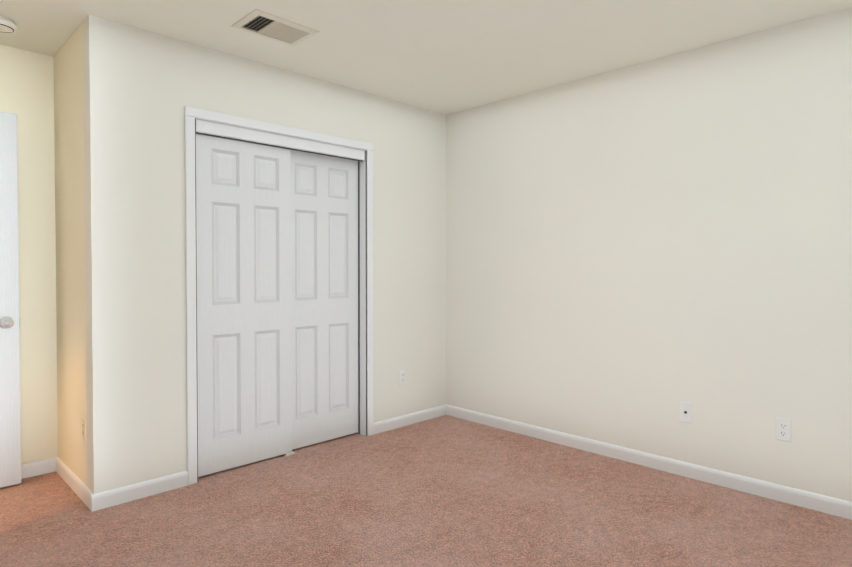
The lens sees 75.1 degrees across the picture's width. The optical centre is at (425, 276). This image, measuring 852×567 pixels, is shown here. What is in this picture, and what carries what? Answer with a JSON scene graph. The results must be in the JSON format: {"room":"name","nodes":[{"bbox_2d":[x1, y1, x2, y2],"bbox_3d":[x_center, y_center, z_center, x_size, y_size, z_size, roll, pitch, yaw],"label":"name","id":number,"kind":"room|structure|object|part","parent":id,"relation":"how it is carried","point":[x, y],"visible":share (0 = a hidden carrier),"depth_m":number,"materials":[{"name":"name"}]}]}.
{"room":"empty bedroom","nodes":[
{"label":"empty bedroom","id":0,"kind":"room"},
{"bbox_2d":[0,45,57,463],"bbox_3d":[-2.103,-0.071,3.438,4.990,2.440,0.120,-1,1,-45],"label":"wall","id":1,"kind":"structure","parent":0,"point":[26,87],"depth_m":3.20,"materials":[{"name":"paint"}]},
{"bbox_2d":[0,111,20,487],"bbox_3d":[-2.493,0.133,2.796,0.167,2.030,0.722,1,1,43],"label":"door","id":2,"kind":"structure","parent":1,"relation":"in","point":[10,441],"depth_m":3.02,"materials":[{"name":"paint"}]},
{"bbox_3d":[-2.281,0.251,3.028,0.167,0.066,0.096,1,1,43],"label":"knob","id":3,"kind":"part","parent":2,"relation":"part of","materials":[{"name":"silver metal"}]},
{"bbox_2d":[21,458,52,478],"bbox_3d":[-2.513,1.117,2.956,0.940,0.081,0.014,-1,1,-45],"label":"baseboard","id":4,"kind":"structure","parent":1,"relation":"attached to","point":[35,468],"depth_m":3.21,"materials":[{"name":"paint"}]},
{"bbox_2d":[54,22,86,485],"bbox_3d":[-1.915,-0.065,3.086,0.120,2.440,0.644,-1,1,-45],"label":"wall","id":5,"kind":"structure","parent":0,"point":[70,238],"depth_m":3.02,"materials":[{"name":"paint"}]},
{"bbox_2d":[53,457,96,511],"bbox_3d":[-1.911,1.116,3.006,0.013,0.081,0.763,-1,1,-45],"label":"baseboard","id":6,"kind":"structure","parent":5,"relation":"attached to","point":[82,491],"depth_m":2.95,"materials":[{"name":"paint"}]},
{"bbox_2d":[82,417,85,440],"bbox_3d":[-1.766,0.789,2.860,0.007,0.115,0.070,-1,1,-45],"label":"outlet","id":7,"kind":"object","parent":5,"relation":"attached to","point":[83,428],"visible":1,"depth_m":2.85,"materials":[{"name":"white plastic"}]},
{"bbox_2d":[83,15,445,493],"bbox_3d":[-0.783,-0.075,3.671,2.550,2.440,0.120,-1,1,-45],"label":"wall","id":8,"kind":"structure","parent":0,"point":[142,89],"depth_m":3.00,"materials":[{"name":"paint"}]},
{"bbox_2d":[97,470,187,509],"bbox_3d":[-1.473,1.117,2.912,0.435,0.081,0.013,-1,1,-45],"label":"baseboard","id":9,"kind":"structure","parent":8,"relation":"attached to","point":[147,488],"depth_m":2.89,"materials":[{"name":"paint"}]},
{"bbox_2d":[196,134,291,476],"bbox_3d":[-1.093,0.151,3.354,0.612,1.975,0.033,-1,1,-45],"label":"closet door","id":10,"kind":"structure","parent":8,"relation":"in","point":[243,242],"depth_m":3.33,"materials":[{"name":"paint"}]},
{"bbox_2d":[185,106,373,484],"bbox_3d":[-0.849,0.105,3.513,1.320,2.086,0.016,-1,1,-45],"label":"trim","id":11,"kind":"structure","parent":8,"relation":"attached to","point":[191,114],"depth_m":3.08,"materials":[{"name":"paint"}]},
{"bbox_2d":[196,119,364,160],"bbox_3d":[-0.895,-0.849,3.543,1.192,0.067,0.110,-1,1,-45],"label":"track rail","id":12,"kind":"object","parent":8,"relation":"attached to","point":[216,129],"visible":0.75,"depth_m":3.43,"materials":[{"name":"paint"}]},
{"bbox_2d":[196,118,366,435],"bbox_3d":[-0.897,0.124,3.561,1.232,2.046,0.122,-1,1,-45],"label":"door frame","id":13,"kind":"structure","parent":8,"relation":"attached to","point":[362,176],"depth_m":3.96,"materials":[{"name":"paint"}]},
{"bbox_2d":[291,150,357,449],"bbox_3d":[-0.716,0.143,3.784,0.612,1.975,0.033,-1,1,-45],"label":"closet door","id":14,"kind":"structure","parent":8,"relation":"in","point":[324,281],"depth_m":3.78,"materials":[{"name":"paint"}]},
{"bbox_2d":[399,369,405,385],"bbox_3d":[-0.177,0.766,4.197,0.070,0.115,0.007,-1,1,-45],"label":"outlet","id":15,"kind":"object","parent":8,"relation":"attached to","point":[402,377],"visible":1,"depth_m":4.19,"materials":[{"name":"white plastic"}]},
{"bbox_2d":[373,405,444,434],"bbox_3d":[-0.121,1.095,4.253,0.735,0.081,0.013,-1,1,-45],"label":"baseboard","id":16,"kind":"structure","parent":8,"relation":"attached to","point":[404,420],"depth_m":4.23,"materials":[{"name":"paint"}]},
{"bbox_2d":[0,415,851,566],"bbox_3d":[-0.471,1.226,1.815,4.990,0.100,4.754,-1,1,-45],"label":"floor","id":17,"kind":"structure","parent":0,"point":[446,491],"depth_m":2.68,"materials":[{"name":"carpet"}]},
{"bbox_2d":[0,0,851,114],"bbox_3d":[-0.471,-1.313,1.772,4.990,0.100,4.754,-1,1,-45],"label":"ceiling","id":18,"kind":"structure","parent":0,"point":[445,57],"depth_m":2.93,"materials":[{"name":"paint"}]},
{"bbox_2d":[0,16,16,32],"bbox_3d":[-2.134,-1.258,2.776,0.140,0.044,0.140,-1,1,-45],"label":"smoke detector","id":19,"kind":"object","parent":18,"relation":"attached to","point":[8,25],"visible":1,"depth_m":2.77,"materials":[{"name":"white plastic"}]},
{"bbox_2d":[231,9,319,45],"bbox_3d":[-0.776,-1.276,2.869,0.360,0.015,0.260,-1,1,-45],"label":"ceiling vent","id":20,"kind":"object","parent":18,"relation":"in","point":[270,26],"visible":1,"depth_m":2.85,"materials":[{"name":"metal"}]},
{"bbox_2d":[446,7,851,501],"bbox_3d":[1.258,-0.072,3.508,0.120,2.440,4.754,-1,1,-45],"label":"wall","id":21,"kind":"structure","parent":0,"point":[636,254],"depth_m":3.23,"materials":[{"name":"paint"}]},
{"bbox_2d":[445,404,851,519],"bbox_3d":[1.480,1.112,3.210,0.013,0.081,3.750,-1,1,-45],"label":"baseboard","id":22,"kind":"structure","parent":21,"relation":"attached to","point":[818,502],"depth_m":3.23,"materials":[{"name":"paint"}]},
{"bbox_2d":[680,401,691,422],"bbox_3d":[1.492,0.783,3.190,0.016,0.115,0.070,-1,1,-45],"label":"outlet","id":23,"kind":"object","parent":21,"relation":"attached to","point":[685,411],"visible":1,"depth_m":3.19,"materials":[{"name":"white plastic"}]},
{"bbox_2d":[776,417,791,441],"bbox_3d":[1.837,0.789,2.849,0.007,0.115,0.070,-1,1,-45],"label":"outlet","id":24,"kind":"object","parent":21,"relation":"attached to","point":[783,429],"visible":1,"depth_m":2.85,"materials":[{"name":"white plastic"}]}
]}

